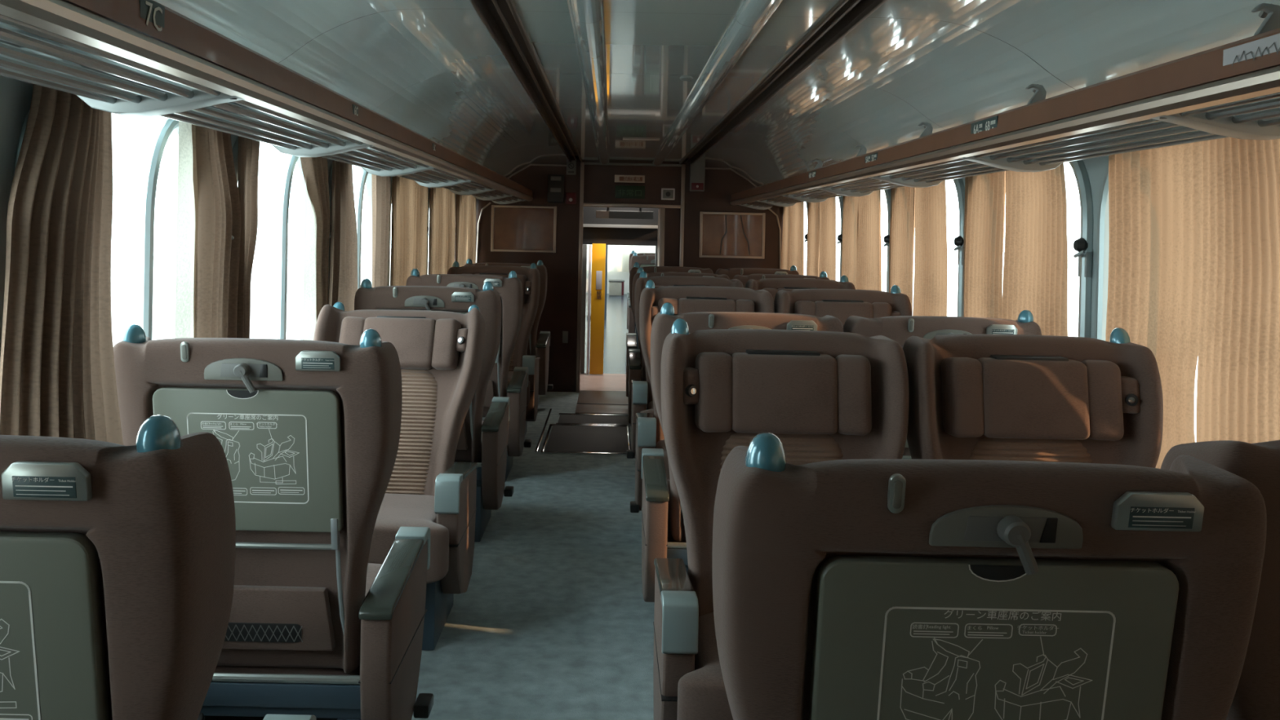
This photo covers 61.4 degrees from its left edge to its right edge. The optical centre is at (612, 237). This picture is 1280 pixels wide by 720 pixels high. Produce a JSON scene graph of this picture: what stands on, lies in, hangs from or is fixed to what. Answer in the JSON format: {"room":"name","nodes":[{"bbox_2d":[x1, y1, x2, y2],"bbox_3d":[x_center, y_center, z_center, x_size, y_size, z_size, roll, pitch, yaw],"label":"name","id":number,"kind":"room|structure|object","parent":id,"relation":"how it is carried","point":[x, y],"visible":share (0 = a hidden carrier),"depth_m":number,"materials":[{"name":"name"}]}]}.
{"room":"vehicle interior","nodes":[
{"label":"vehicle interior","id":0,"kind":"room"},
{"bbox_2d":[0,62,379,359],"bbox_3d":[-1.270,0.449,3.733,0.070,1.800,13.660,1,0,0],"label":"wall","id":1,"kind":"structure","parent":0,"point":[15,95],"depth_m":2.19,"materials":[{"name":"grey"}]},
{"bbox_2d":[13,82,195,339],"bbox_3d":[-1.240,0.131,2.761,0.077,1.018,1.128,1,0,0],"label":"window","id":2,"kind":"structure","parent":1,"relation":"in","point":[168,126],"depth_m":2.89,"materials":[{"name":"silver metal"}]},
{"bbox_2d":[0,84,123,444],"bbox_3d":[-1.110,0.164,2.262,0.198,0.995,0.389,1,0,0],"label":"curtain","id":3,"kind":"object","parent":2,"relation":"hanging from","point":[58,376],"visible":0.69,"depth_m":2.20,"materials":[{"name":"fabric"}]},
{"bbox_2d":[174,120,240,337],"bbox_3d":[-1.179,0.157,3.164,0.047,0.995,0.426,1,0,0],"label":"curtain","id":4,"kind":"object","parent":2,"relation":"hanging from","point":[208,202],"visible":0.61,"depth_m":3.11,"materials":[{"name":"fabric"}]},
{"bbox_2d":[232,125,302,339],"bbox_3d":[-1.239,0.123,3.961,0.077,1.018,1.128,1,0,0],"label":"window","id":5,"kind":"structure","parent":1,"relation":"in","point":[287,180],"depth_m":4.09,"materials":[{"name":"silver metal"}]},
{"bbox_2d":[236,136,259,337],"bbox_3d":[-1.179,0.155,3.479,0.046,0.995,0.181,1,0,0],"label":"curtain","id":6,"kind":"object","parent":5,"relation":"hanging from","point":[248,154],"visible":0.62,"depth_m":3.45,"materials":[{"name":"fabric"}]},
{"bbox_2d":[300,156,329,340],"bbox_3d":[-1.180,0.149,4.284,0.046,0.995,0.358,1,0,0],"label":"curtain","id":7,"kind":"object","parent":5,"relation":"hanging from","point":[315,169],"visible":0.64,"depth_m":4.29,"materials":[{"name":"fabric"}]},
{"bbox_2d":[328,152,373,302],"bbox_3d":[-1.239,0.115,5.161,0.077,1.018,1.128,1,0,0],"label":"window","id":8,"kind":"structure","parent":1,"relation":"in","point":[359,201],"depth_m":5.29,"materials":[{"name":"silver metal"}]},
{"bbox_2d":[328,160,357,311],"bbox_3d":[-1.179,0.146,4.783,0.051,0.995,0.547,1,0,0],"label":"curtain","id":9,"kind":"object","parent":8,"relation":"hanging from","point":[343,273],"visible":0.61,"depth_m":4.65,"materials":[{"name":"fabric"}]},
{"bbox_2d":[371,173,391,287],"bbox_3d":[-1.180,0.141,5.462,0.041,0.995,0.371,1,0,0],"label":"curtain","id":10,"kind":"object","parent":8,"relation":"hanging from","point":[380,185],"visible":0.59,"depth_m":5.45,"materials":[{"name":"fabric"}]},
{"bbox_2d":[387,176,392,285],"bbox_3d":[-1.239,0.106,6.361,0.077,1.018,1.128,1,0,0],"label":"window","id":11,"kind":"structure","parent":1,"relation":"in","point":[388,263],"depth_m":5.82,"materials":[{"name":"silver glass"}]},
{"bbox_2d":[390,176,413,285],"bbox_3d":[-1.179,0.138,6.036,0.047,0.995,0.582,1,0,0],"label":"curtain","id":12,"kind":"object","parent":11,"relation":"hanging from","point":[402,220],"visible":0.57,"depth_m":5.96,"materials":[{"name":"fabric"}]},
{"bbox_2d":[411,180,427,275],"bbox_3d":[-1.179,0.134,6.594,0.046,0.995,0.547,1,0,0],"label":"curtain","id":13,"kind":"object","parent":11,"relation":"hanging from","point":[419,262],"visible":0.57,"depth_m":6.52,"materials":[{"name":"fabric"}]},
{"bbox_2d":[426,178,433,274],"bbox_3d":[-1.239,0.099,7.561,0.077,1.018,1.128,1,0,0],"label":"window","id":14,"kind":"structure","parent":1,"relation":"in","point":[428,188],"depth_m":7.01,"materials":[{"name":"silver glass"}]},
{"bbox_2d":[428,187,444,274],"bbox_3d":[-1.179,0.129,7.236,0.049,0.995,0.582,1,0,0],"label":"curtain","id":15,"kind":"object","parent":14,"relation":"hanging from","point":[437,195],"visible":0.7,"depth_m":7.17,"materials":[{"name":"fabric"}]},
{"bbox_2d":[443,188,455,274],"bbox_3d":[-1.179,0.126,7.794,0.048,0.995,0.546,1,0,0],"label":"curtain","id":16,"kind":"object","parent":14,"relation":"hanging from","point":[450,197],"visible":0.53,"depth_m":7.67,"materials":[{"name":"fabric"}]},
{"bbox_3d":[-1.239,0.090,8.761,0.077,1.018,1.128,1,0,0],"label":"window","id":17,"kind":"structure","parent":1,"relation":"in","visible":0},
{"bbox_2d":[454,194,468,266],"bbox_3d":[-1.179,0.121,8.436,0.047,0.995,0.582,1,0,0],"label":"curtain","id":18,"kind":"object","parent":17,"relation":"hanging from","point":[462,201],"visible":0.49,"depth_m":8.35,"materials":[{"name":"fabric"}]},
{"bbox_2d":[466,195,476,263],"bbox_3d":[-1.179,0.118,8.994,0.047,0.995,0.547,1,0,0],"label":"curtain","id":19,"kind":"object","parent":17,"relation":"hanging from","point":[471,235],"visible":0.38,"depth_m":8.91,"materials":[{"name":"fabric"}]},
{"bbox_2d":[411,293,654,719],"bbox_3d":[0.117,1.357,10.509,2.900,0.050,27.000,1,0,0],"label":"floor","id":20,"kind":"structure","parent":0,"point":[553,620],"depth_m":4.06,"materials":[{"name":"carpet"}]},
{"bbox_2d":[0,414,315,719],"bbox_3d":[-0.807,0.789,1.561,0.692,1.167,0.732,1,0,0],"label":"seat","id":21,"kind":"object","parent":20,"relation":"on","point":[117,561],"visible":1,"depth_m":1.27,"materials":[{"name":"fabric"}]},
{"bbox_2d":[113,324,433,719],"bbox_3d":[-0.806,0.782,2.701,0.692,1.167,0.732,1,0,0],"label":"seat","id":22,"kind":"object","parent":20,"relation":"on","point":[308,432],"visible":0.77,"depth_m":2.45,"materials":[{"name":"fabric"}]},
{"bbox_2d":[214,563,382,675],"bbox_3d":[-0.830,1.009,2.818,0.605,0.192,0.502,1,0,0],"label":"seat cushion","id":23,"kind":"object","parent":22,"relation":"on","point":[373,569],"depth_m":2.57,"materials":[{"name":"fabric"}]},
{"bbox_2d":[313,302,484,650],"bbox_3d":[-0.846,0.808,3.874,0.694,1.097,0.923,1,0,0],"label":"seat","id":24,"kind":"object","parent":20,"relation":"on","point":[440,353],"visible":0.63,"depth_m":3.97,"materials":[{"name":"fabric"}]},
{"bbox_2d":[368,493,448,583],"bbox_3d":[-0.830,1.003,3.666,0.605,0.192,0.502,1,0,0],"label":"seat cushion","id":25,"kind":"object","parent":24,"relation":"on","point":[397,510],"depth_m":3.47,"materials":[{"name":"fabric"}]},
{"bbox_2d":[385,368,437,494],"bbox_3d":[-0.824,0.712,3.992,0.380,0.495,0.117,1,-19,0],"label":"lumbar cushion","id":26,"kind":"object","parent":24,"relation":"on","point":[415,471],"depth_m":3.97,"materials":[{"name":"fabric"}]},
{"bbox_2d":[455,328,467,352],"bbox_3d":[-0.567,0.391,4.129,0.067,0.090,0.084,1,-19,0],"label":"light","id":27,"kind":"object","parent":24,"relation":"attached to","point":[461,334],"depth_m":4.10,"materials":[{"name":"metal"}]},
{"bbox_2d":[354,278,513,542],"bbox_3d":[-0.806,0.766,5.001,0.692,1.167,0.732,1,0,0],"label":"seat","id":28,"kind":"object","parent":20,"relation":"on","point":[485,442],"visible":0.38,"depth_m":4.76,"materials":[{"name":"fabric"}]},
{"bbox_2d":[453,421,483,462],"bbox_3d":[-0.830,0.993,5.118,0.605,0.192,0.502,1,0,0],"label":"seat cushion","id":29,"kind":"object","parent":28,"relation":"on","point":[479,460],"depth_m":4.87,"materials":[{"name":"fabric"}]},
{"bbox_2d":[405,268,531,481],"bbox_3d":[-0.806,0.757,6.151,0.692,1.170,0.732,1,0,0],"label":"seat","id":30,"kind":"object","parent":20,"relation":"on","point":[510,291],"visible":0.25,"depth_m":5.91,"materials":[{"name":"fabric"}]},
{"bbox_2d":[447,261,540,435],"bbox_3d":[-0.844,0.751,7.199,0.692,1.167,0.732,1,0,0],"label":"seat","id":31,"kind":"object","parent":20,"relation":"on","point":[530,278],"visible":0.23,"depth_m":7.32,"materials":[{"name":"fabric"}]},
{"bbox_2d":[508,346,515,370],"bbox_3d":[-0.824,0.686,7.336,0.380,0.495,0.117,1,0,0],"label":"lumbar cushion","id":32,"kind":"object","parent":31,"relation":"on","point":[512,365],"depth_m":7.31,"materials":[{"name":"fabric"}]},
{"bbox_2d":[506,370,529,404],"bbox_3d":[-0.830,0.980,7.086,0.605,0.192,0.502,1,0,0],"label":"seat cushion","id":33,"kind":"object","parent":31,"relation":"on","point":[510,372],"depth_m":6.89,"materials":[{"name":"fabric"}]},
{"bbox_2d":[524,280,531,294],"bbox_3d":[-0.568,0.339,7.359,0.061,0.090,0.077,1,0,29],"label":"light","id":34,"kind":"object","parent":31,"relation":"attached to","point":[527,283],"depth_m":7.33,"materials":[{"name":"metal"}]},
{"bbox_2d":[463,258,553,404],"bbox_3d":[-0.806,0.743,8.411,0.692,1.167,0.732,1,0,0],"label":"seat","id":35,"kind":"object","parent":20,"relation":"on","point":[542,348],"visible":0.12,"depth_m":8.18,"materials":[{"name":"fabric"}]},
{"bbox_2d":[535,408,551,452],"bbox_3d":[-0.475,1.334,7.559,0.015,0.012,1.600,1,0,0],"label":"rail","id":36,"kind":"object","parent":20,"relation":"on","point":[550,410],"visible":1,"depth_m":7.41,"materials":[{"name":"silver metal"}]},
{"bbox_2d":[540,423,631,455],"bbox_3d":[-0.163,1.343,7.209,0.566,0.012,0.974,1,0,0],"label":"floor hatch","id":37,"kind":"object","parent":20,"relation":"on","point":[567,439],"visible":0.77,"depth_m":7.15,"materials":[{"name":"black rubber"}]},
{"bbox_2d":[555,413,631,426],"bbox_3d":[-0.128,1.338,7.939,0.550,0.013,0.430,1,0,0],"label":"mat","id":38,"kind":"object","parent":20,"relation":"on","point":[564,418],"visible":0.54,"depth_m":7.94,"materials":[{"name":"black rubber"}]},
{"bbox_2d":[586,243,605,374],"bbox_3d":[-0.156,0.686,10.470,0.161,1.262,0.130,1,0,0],"label":"door","id":39,"kind":"structure","parent":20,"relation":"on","point":[597,283],"depth_m":10.41,"materials":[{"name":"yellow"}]},
{"bbox_2d":[586,244,608,319],"bbox_3d":[-0.230,0.457,17.003,0.310,1.650,0.060,1,0,0],"label":"frame","id":40,"kind":"object","parent":20,"relation":"on","point":[606,246],"visible":0.23,"depth_m":16.98,"materials":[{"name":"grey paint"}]},
{"bbox_2d":[575,390,628,414],"bbox_3d":[0.127,1.336,8.789,0.820,0.016,1.160,1,0,0],"label":"threshold","id":41,"kind":"object","parent":20,"relation":"on","point":[589,402],"depth_m":8.72,"materials":[{"name":"brown"}]},
{"bbox_2d":[608,279,624,295],"bbox_3d":[0.093,1.069,23.308,0.340,0.315,0.440,1,0,0],"label":"base cabinet","id":42,"kind":"object","parent":20,"relation":"on","point":[615,287],"visible":1,"depth_m":23.11,"materials":[{"name":"grey"}]},
{"bbox_2d":[626,250,655,329],"bbox_3d":[0.862,0.743,14.106,1.329,1.161,0.786,1,0,0],"label":"seat","id":43,"kind":"object","parent":20,"relation":"on","point":[633,251],"visible":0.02,"depth_m":13.81,"materials":[{"name":"fabric"}]},
{"bbox_2d":[628,252,655,349],"bbox_3d":[0.861,0.751,12.906,1.329,1.161,0.786,1,0,0],"label":"seat","id":44,"kind":"object","parent":20,"relation":"on","point":[643,260],"visible":0.11,"depth_m":12.57,"materials":[{"name":"fabric"}]},
{"bbox_2d":[626,262,799,396],"bbox_3d":[0.776,0.776,8.411,1.327,1.167,0.732,1,0,0],"label":"seat","id":45,"kind":"object","parent":20,"relation":"on","point":[631,338],"visible":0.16,"depth_m":8.10,"materials":[{"name":"fabric"}]},
{"bbox_2d":[627,266,829,423],"bbox_3d":[0.776,0.784,7.251,1.327,1.167,0.732,1,0,0],"label":"seat","id":46,"kind":"object","parent":20,"relation":"on","point":[636,371],"visible":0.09,"depth_m":6.96,"materials":[{"name":"fabric"}]},
{"bbox_2d":[626,271,855,458],"bbox_3d":[0.753,0.791,6.099,1.327,1.167,0.732,1,0,0],"label":"seat","id":47,"kind":"object","parent":20,"relation":"on","point":[642,393],"visible":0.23,"depth_m":6.30,"materials":[{"name":"fabric"}]},
{"bbox_2d":[640,400,653,416],"bbox_3d":[0.445,1.014,5.986,0.605,0.192,0.502,1,0,0],"label":"seat cushion","id":48,"kind":"object","parent":47,"relation":"on","point":[650,403],"depth_m":5.85,"materials":[{"name":"fabric"}]},
{"bbox_2d":[630,280,912,512],"bbox_3d":[0.753,0.799,4.949,1.327,1.167,0.732,1,0,0],"label":"seat","id":49,"kind":"object","parent":20,"relation":"on","point":[841,304],"visible":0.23,"depth_m":5.09,"materials":[{"name":"fabric"}]},
{"bbox_2d":[651,306,659,325],"bbox_3d":[0.200,0.370,5.109,0.061,0.090,0.077,1,0,-29],"label":"light","id":50,"kind":"object","parent":49,"relation":"attached to","point":[655,309],"depth_m":5.09,"materials":[{"name":"plastic"}]},
{"bbox_2d":[656,439,670,479],"bbox_3d":[0.445,1.022,4.836,0.605,0.192,0.502,1,0,0],"label":"seat cushion","id":51,"kind":"object","parent":49,"relation":"on","point":[660,443],"depth_m":4.67,"materials":[{"name":"fabric"}]},
{"bbox_2d":[641,302,1041,602],"bbox_3d":[0.776,0.807,3.831,1.327,1.167,0.732,1,0,0],"label":"seat","id":52,"kind":"object","parent":20,"relation":"on","point":[663,528],"visible":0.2,"depth_m":3.54,"materials":[{"name":"fabric"}]},
{"bbox_2d":[666,479,686,542],"bbox_3d":[0.445,1.028,3.948,0.605,0.192,0.502,1,0,0],"label":"seat cushion","id":53,"kind":"object","parent":52,"relation":"on","point":[669,537],"depth_m":3.84,"materials":[{"name":"fabric"}]},
{"bbox_2d":[653,318,1163,719],"bbox_3d":[0.753,0.815,2.649,1.327,1.167,0.732,1,0,0],"label":"seat","id":54,"kind":"object","parent":20,"relation":"on","point":[826,396],"visible":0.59,"depth_m":2.78,"materials":[{"name":"fabric"}]},
{"bbox_2d":[683,367,698,404],"bbox_3d":[0.200,0.385,2.809,0.061,0.090,0.077,1,0,-29],"label":"light","id":55,"kind":"object","parent":54,"relation":"attached to","point":[691,375],"depth_m":2.78,"materials":[{"name":"plastic"}]},
{"bbox_2d":[676,612,733,719],"bbox_3d":[0.444,1.037,2.536,0.605,0.192,0.502,1,0,0],"label":"seat cushion","id":56,"kind":"object","parent":54,"relation":"on","point":[701,694],"depth_m":2.33,"materials":[{"name":"fabric"}]},
{"bbox_2d":[720,432,843,471],"bbox_3d":[0.441,0.743,2.786,0.380,0.495,0.117,1,0,0],"label":"lumbar cushion","id":57,"kind":"object","parent":54,"relation":"on","point":[800,448],"depth_m":2.81,"materials":[{"name":"fabric"}]},
{"bbox_2d":[969,436,1092,462],"bbox_3d":[1.090,0.757,2.786,0.380,0.495,0.117,1,0,0],"label":"lumbar cushion","id":58,"kind":"object","parent":54,"relation":"on","point":[1046,449],"depth_m":2.81,"materials":[{"name":"fabric"}]},
{"bbox_2d":[1120,376,1140,413],"bbox_3d":[1.346,0.409,2.809,0.061,0.090,0.077,1,0,29],"label":"light","id":59,"kind":"object","parent":54,"relation":"attached to","point":[1130,385],"depth_m":2.78,"materials":[{"name":"plastic"}]},
{"bbox_2d":[711,432,1279,719],"bbox_3d":[0.775,0.820,1.561,1.327,1.172,0.732,1,0,0],"label":"seat","id":60,"kind":"object","parent":20,"relation":"on","point":[861,588],"visible":1,"depth_m":1.25,"materials":[{"name":"fabric"}]},
{"bbox_2d":[586,271,629,293],"bbox_3d":[0.141,0.217,24.022,3.000,2.050,0.080,1,0,0],"label":"wall","id":61,"kind":"structure","parent":0,"point":[611,275],"depth_m":24.01,"materials":[{"name":"white paint"}]},
{"bbox_2d":[454,155,782,391],"bbox_3d":[0.138,0.320,9.352,3.000,2.040,0.100,1,0,0],"label":"wall","id":62,"kind":"structure","parent":0,"point":[559,313],"depth_m":9.30,"materials":[{"name":"laminate"}]},
{"bbox_2d":[490,204,556,253],"bbox_3d":[-0.762,-0.079,9.289,0.562,0.400,0.022,1,0,0],"label":"framed panel","id":63,"kind":"object","parent":62,"relation":"attached to","point":[524,228],"visible":1,"depth_m":9.29,"materials":[{"name":"wood"}]},
{"bbox_2d":[547,174,564,202],"bbox_3d":[-0.483,-0.424,9.255,0.137,0.239,0.085,1,0,0],"label":"box","id":64,"kind":"object","parent":62,"relation":"attached to","point":[555,182],"visible":1,"depth_m":9.22,"materials":[{"name":"black plastic"}]},
{"bbox_2d":[562,331,568,342],"bbox_3d":[-0.406,0.855,9.300,0.048,0.103,0.012,1,0,0],"label":"wall switch","id":65,"kind":"object","parent":62,"relation":"attached to","point":[565,334],"visible":1,"depth_m":9.29,"materials":[{"name":"grey plastic"}]},
{"bbox_2d":[565,192,576,204],"bbox_3d":[-0.356,-0.341,9.280,0.088,0.096,0.035,1,0,0],"label":"alarm box","id":66,"kind":"object","parent":62,"relation":"attached to","point":[571,197],"visible":1,"depth_m":9.27,"materials":[{"name":"red plastic"}]},
{"bbox_2d":[566,160,576,174],"bbox_3d":[-0.353,-0.609,9.291,0.083,0.125,0.011,1,0,0],"label":"card","id":67,"kind":"object","parent":62,"relation":"attached to","point":[571,166],"visible":1,"depth_m":9.29,"materials":[{"name":"grey plastic"}]},
{"bbox_2d":[475,164,781,269],"bbox_3d":[0.149,-0.190,9.287,2.634,0.862,0.016,1,0,0],"label":"trim","id":68,"kind":"structure","parent":62,"relation":"attached to","point":[562,165],"depth_m":9.28,"materials":[{"name":"silver metal"}]},
{"bbox_2d":[614,185,644,199],"bbox_3d":[0.153,-0.396,9.287,0.256,0.110,0.022,1,0,0],"label":"exit sign","id":69,"kind":"object","parent":62,"relation":"attached to","point":[621,191],"visible":1,"depth_m":9.28,"materials":[{"name":"green"}]},
{"bbox_2d":[614,174,644,182],"bbox_3d":[0.150,-0.511,9.291,0.260,0.064,0.012,1,0,0],"label":"header sign","id":70,"kind":"object","parent":62,"relation":"attached to","point":[618,178],"visible":1,"depth_m":9.29,"materials":[{"name":"beige"}]},
{"bbox_2d":[575,162,685,392],"bbox_3d":[0.158,0.348,9.338,0.902,1.985,0.130,1,0,0],"label":"trim","id":71,"kind":"structure","parent":62,"relation":"attached to","point":[662,207],"depth_m":9.28,"materials":[{"name":"brown wood"}]},
{"bbox_2d":[661,187,675,199],"bbox_3d":[0.481,-0.378,9.289,0.117,0.101,0.017,1,0,0],"label":"plate","id":72,"kind":"object","parent":62,"relation":"attached to","point":[666,193],"visible":1,"depth_m":9.28,"materials":[{"name":"grey metal"}]},
{"bbox_2d":[662,189,673,198],"bbox_3d":[0.481,-0.378,9.284,0.089,0.073,0.006,1,0,0],"label":"grille","id":73,"kind":"object","parent":72,"relation":"attached to","point":[667,193],"depth_m":9.28,"materials":[{"name":"grey plastic"}]},
{"bbox_2d":[689,160,705,191],"bbox_3d":[0.732,-0.533,9.262,0.126,0.262,0.068,1,0,0],"label":"box","id":74,"kind":"object","parent":62,"relation":"attached to","point":[697,170],"visible":0.85,"depth_m":9.24,"materials":[{"name":"grey plastic"}]},
{"bbox_2d":[691,182,703,190],"bbox_3d":[0.730,-0.442,9.233,0.102,0.060,0.008,1,0,0],"label":"lamp","id":75,"kind":"object","parent":74,"relation":"attached to","point":[695,186],"depth_m":9.23,"materials":[{"name":"red plastic"}]},
{"bbox_2d":[698,211,765,258],"bbox_3d":[1.034,-0.024,9.289,0.562,0.395,0.022,1,0,0],"label":"framed panel","id":76,"kind":"object","parent":62,"relation":"attached to","point":[726,234],"visible":1,"depth_m":9.29,"materials":[{"name":"wood"}]},
{"bbox_2d":[579,206,659,373],"bbox_3d":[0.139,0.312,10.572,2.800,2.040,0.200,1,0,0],"label":"door frame","id":77,"kind":"structure","parent":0,"point":[607,231],"depth_m":10.55,"materials":[{"name":"black plastic"}]},
{"bbox_2d":[0,0,1279,187],"bbox_3d":[0.156,-0.540,3.146,3.000,0.355,12.500,1,0,0],"label":"ceiling","id":78,"kind":"structure","parent":0,"point":[777,87],"depth_m":3.48,"materials":[{"name":"grey plastic"}]},
{"bbox_2d":[0,0,533,204],"bbox_3d":[-0.934,-0.309,3.148,0.504,0.131,12.280,1,0,0],"label":"luggage rack","id":79,"kind":"object","parent":78,"relation":"attached to","point":[150,37],"visible":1,"depth_m":2.01,"materials":[{"name":"metal"}]},
{"bbox_2d":[962,155,1108,338],"bbox_3d":[1.540,0.507,3.733,0.070,1.800,13.660,1,0,0],"label":"wall","id":80,"kind":"structure","parent":0,"point":[1096,168],"depth_m":3.38,"materials":[{"name":"grey"}]},
{"bbox_2d":[805,201,808,262],"bbox_3d":[1.524,0.148,8.761,0.077,1.018,1.128,1,0,0],"label":"window","id":81,"kind":"structure","parent":80,"relation":"in","point":[806,202],"depth_m":8.24,"materials":[{"name":"white glass"}]},
{"bbox_2d":[781,205,791,270],"bbox_3d":[1.465,0.172,9.067,0.024,0.995,0.460,1,0,0],"label":"curtain","id":82,"kind":"object","parent":81,"relation":"hanging from","point":[785,255],"visible":0.5,"depth_m":9.07,"materials":[{"name":"fabric"}]},
{"bbox_2d":[789,201,804,275],"bbox_3d":[1.465,0.176,8.556,0.024,0.995,0.582,1,0,0],"label":"curtain","id":83,"kind":"object","parent":81,"relation":"hanging from","point":[797,226],"visible":0.6,"depth_m":8.52,"materials":[{"name":"fabric"}]},
{"bbox_2d":[838,195,843,281],"bbox_3d":[1.524,0.156,7.561,0.077,1.018,1.128,1,0,0],"label":"window","id":84,"kind":"structure","parent":80,"relation":"in","point":[841,197],"depth_m":7.02,"materials":[{"name":"silver metal"}]},
{"bbox_2d":[806,202,819,276],"bbox_3d":[1.465,0.180,7.867,0.025,0.995,0.460,1,0,0],"label":"curtain","id":85,"kind":"object","parent":84,"relation":"hanging from","point":[813,223],"visible":0.52,"depth_m":7.84,"materials":[{"name":"fabric"}]},
{"bbox_2d":[818,196,835,280],"bbox_3d":[1.464,0.184,7.353,0.024,0.995,0.589,1,0,0],"label":"curtain","id":86,"kind":"object","parent":84,"relation":"hanging from","point":[827,257],"visible":0.57,"depth_m":7.33,"materials":[{"name":"fabric"}]},
{"bbox_2d":[884,188,890,292],"bbox_3d":[1.524,0.164,6.361,0.077,1.018,1.128,1,0,0],"label":"window","id":87,"kind":"structure","parent":80,"relation":"in","point":[887,192],"depth_m":5.82,"materials":[{"name":"silver metal"}]},
{"bbox_2d":[841,195,857,289],"bbox_3d":[1.464,0.189,6.667,0.023,0.995,0.460,1,0,0],"label":"curtain","id":88,"kind":"object","parent":87,"relation":"hanging from","point":[850,203],"visible":0.59,"depth_m":6.66,"materials":[{"name":"fabric"}]},
{"bbox_2d":[856,190,881,290],"bbox_3d":[1.464,0.192,6.157,0.024,0.995,0.581,1,0,0],"label":"curtain","id":89,"kind":"object","parent":87,"relation":"hanging from","point":[868,248],"visible":0.59,"depth_m":6.14,"materials":[{"name":"fabric"}]},
{"bbox_2d":[952,177,964,316],"bbox_3d":[1.523,0.172,5.161,0.077,1.018,1.128,1,0,0],"label":"window","id":90,"kind":"structure","parent":80,"relation":"in","point":[958,183],"depth_m":4.61,"materials":[{"name":"silver metal"}]},
{"bbox_2d":[888,186,915,314],"bbox_3d":[1.465,0.197,5.467,0.025,0.995,0.460,1,0,0],"label":"curtain","id":91,"kind":"object","parent":90,"relation":"hanging from","point":[902,218],"visible":0.51,"depth_m":5.43,"materials":[{"name":"fabric"}]},
{"bbox_2d":[912,180,947,315],"bbox_3d":[1.464,0.200,4.974,0.025,0.995,0.546,1,0,0],"label":"curtain","id":92,"kind":"object","parent":90,"relation":"hanging from","point":[931,255],"visible":0.59,"depth_m":4.96,"materials":[{"name":"fabric"}]},
{"bbox_2d":[953,235,964,265],"bbox_3d":[1.484,0.052,4.613,0.045,0.126,0.074,1,0,0],"label":"curtain hook","id":93,"kind":"object","parent":80,"relation":"attached to","point":[958,241],"visible":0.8,"depth_m":4.60,"materials":[{"name":"black plastic"}]},
{"bbox_2d":[729,3,1279,209],"bbox_3d":[1.266,-0.290,3.148,0.504,0.184,12.280,1,0,0],"label":"luggage rack","id":94,"kind":"object","parent":80,"relation":"attached to","point":[1232,89],"visible":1,"depth_m":2.42,"materials":[{"name":"metal"}]},
{"bbox_2d":[1068,159,1093,337],"bbox_3d":[1.523,0.180,3.961,0.077,1.018,1.128,1,0,0],"label":"window","id":95,"kind":"structure","parent":80,"relation":"in","point":[1078,167],"depth_m":3.41,"materials":[{"name":"silver metal"}]},
{"bbox_2d":[963,171,1005,318],"bbox_3d":[1.465,0.205,4.268,0.023,0.995,0.460,1,0,0],"label":"curtain","id":96,"kind":"object","parent":95,"relation":"hanging from","point":[984,194],"visible":0.52,"depth_m":4.25,"materials":[{"name":"fabric"}]},
{"bbox_2d":[1001,162,1067,336],"bbox_3d":[1.464,0.208,3.745,0.024,0.995,0.605,1,0,0],"label":"curtain","id":97,"kind":"object","parent":95,"relation":"hanging from","point":[1035,265],"visible":0.57,"depth_m":3.71,"materials":[{"name":"fabric"}]},
{"bbox_2d":[1073,237,1091,277],"bbox_3d":[1.484,0.060,3.413,0.045,0.126,0.074,1,0,0],"label":"curtain hook","id":98,"kind":"object","parent":80,"relation":"attached to","point":[1080,245],"visible":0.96,"depth_m":3.40,"materials":[{"name":"black plastic"}]},
{"bbox_2d":[1094,166,1109,341],"bbox_3d":[1.523,0.188,2.761,0.077,1.018,1.128,1,0,0],"label":"window","id":99,"kind":"structure","parent":80,"relation":"in","point":[1103,230],"depth_m":3.28,"materials":[{"name":"white glass"}]},
{"bbox_2d":[1105,141,1202,468],"bbox_3d":[1.463,0.213,2.948,0.026,0.995,0.518,1,0,0],"label":"curtain","id":100,"kind":"object","parent":99,"relation":"hanging from","point":[1154,282],"visible":0.62,"depth_m":2.87,"materials":[{"name":"fabric"}]},
{"bbox_2d":[1195,137,1279,443],"bbox_3d":[1.464,0.217,2.458,0.025,0.995,0.484,1,0,0],"label":"curtain","id":101,"kind":"object","parent":99,"relation":"hanging from","point":[1238,379],"visible":0.73,"depth_m":2.51,"materials":[{"name":"fabric"}]},
{"bbox_3d":[0.159,-0.689,9.971,2.800,0.050,1.150,1,0,0],"label":"ceiling","id":102,"kind":"structure","parent":0,"visible":0},
{"bbox_2d":[595,207,653,219],"bbox_3d":[0.119,-0.422,9.966,0.530,0.485,0.043,1,0,0],"label":"header lightbox","id":103,"kind":"object","parent":102,"relation":"hanging from","point":[599,214],"visible":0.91,"depth_m":9.95,"materials":[{"name":"grey plastic"}]},
{"bbox_3d":[0.140,0.262,17.332,3.000,2.050,13.320,1,0,0],"label":"wall","id":104,"kind":"structure","parent":0,"visible":0},
{"bbox_2d":[586,244,655,271],"bbox_3d":[0.144,0.043,23.881,2.900,1.400,0.040,1,0,0],"label":"window","id":105,"kind":"structure","parent":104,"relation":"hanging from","point":[618,256],"depth_m":23.89,"materials":[{"name":"white glass"}]},
{"label":"outside","id":106,"kind":"structure","parent":0,"visible":0},
{"bbox_2d":[111,255,1198,442],"bbox_3d":[0.092,2.518,20.017,120.000,0.100,120.000,1,0,0],"label":"ground","id":107,"kind":"structure","parent":106,"point":[125,269],"depth_m":39.57,"materials":[{"name":"grey"}]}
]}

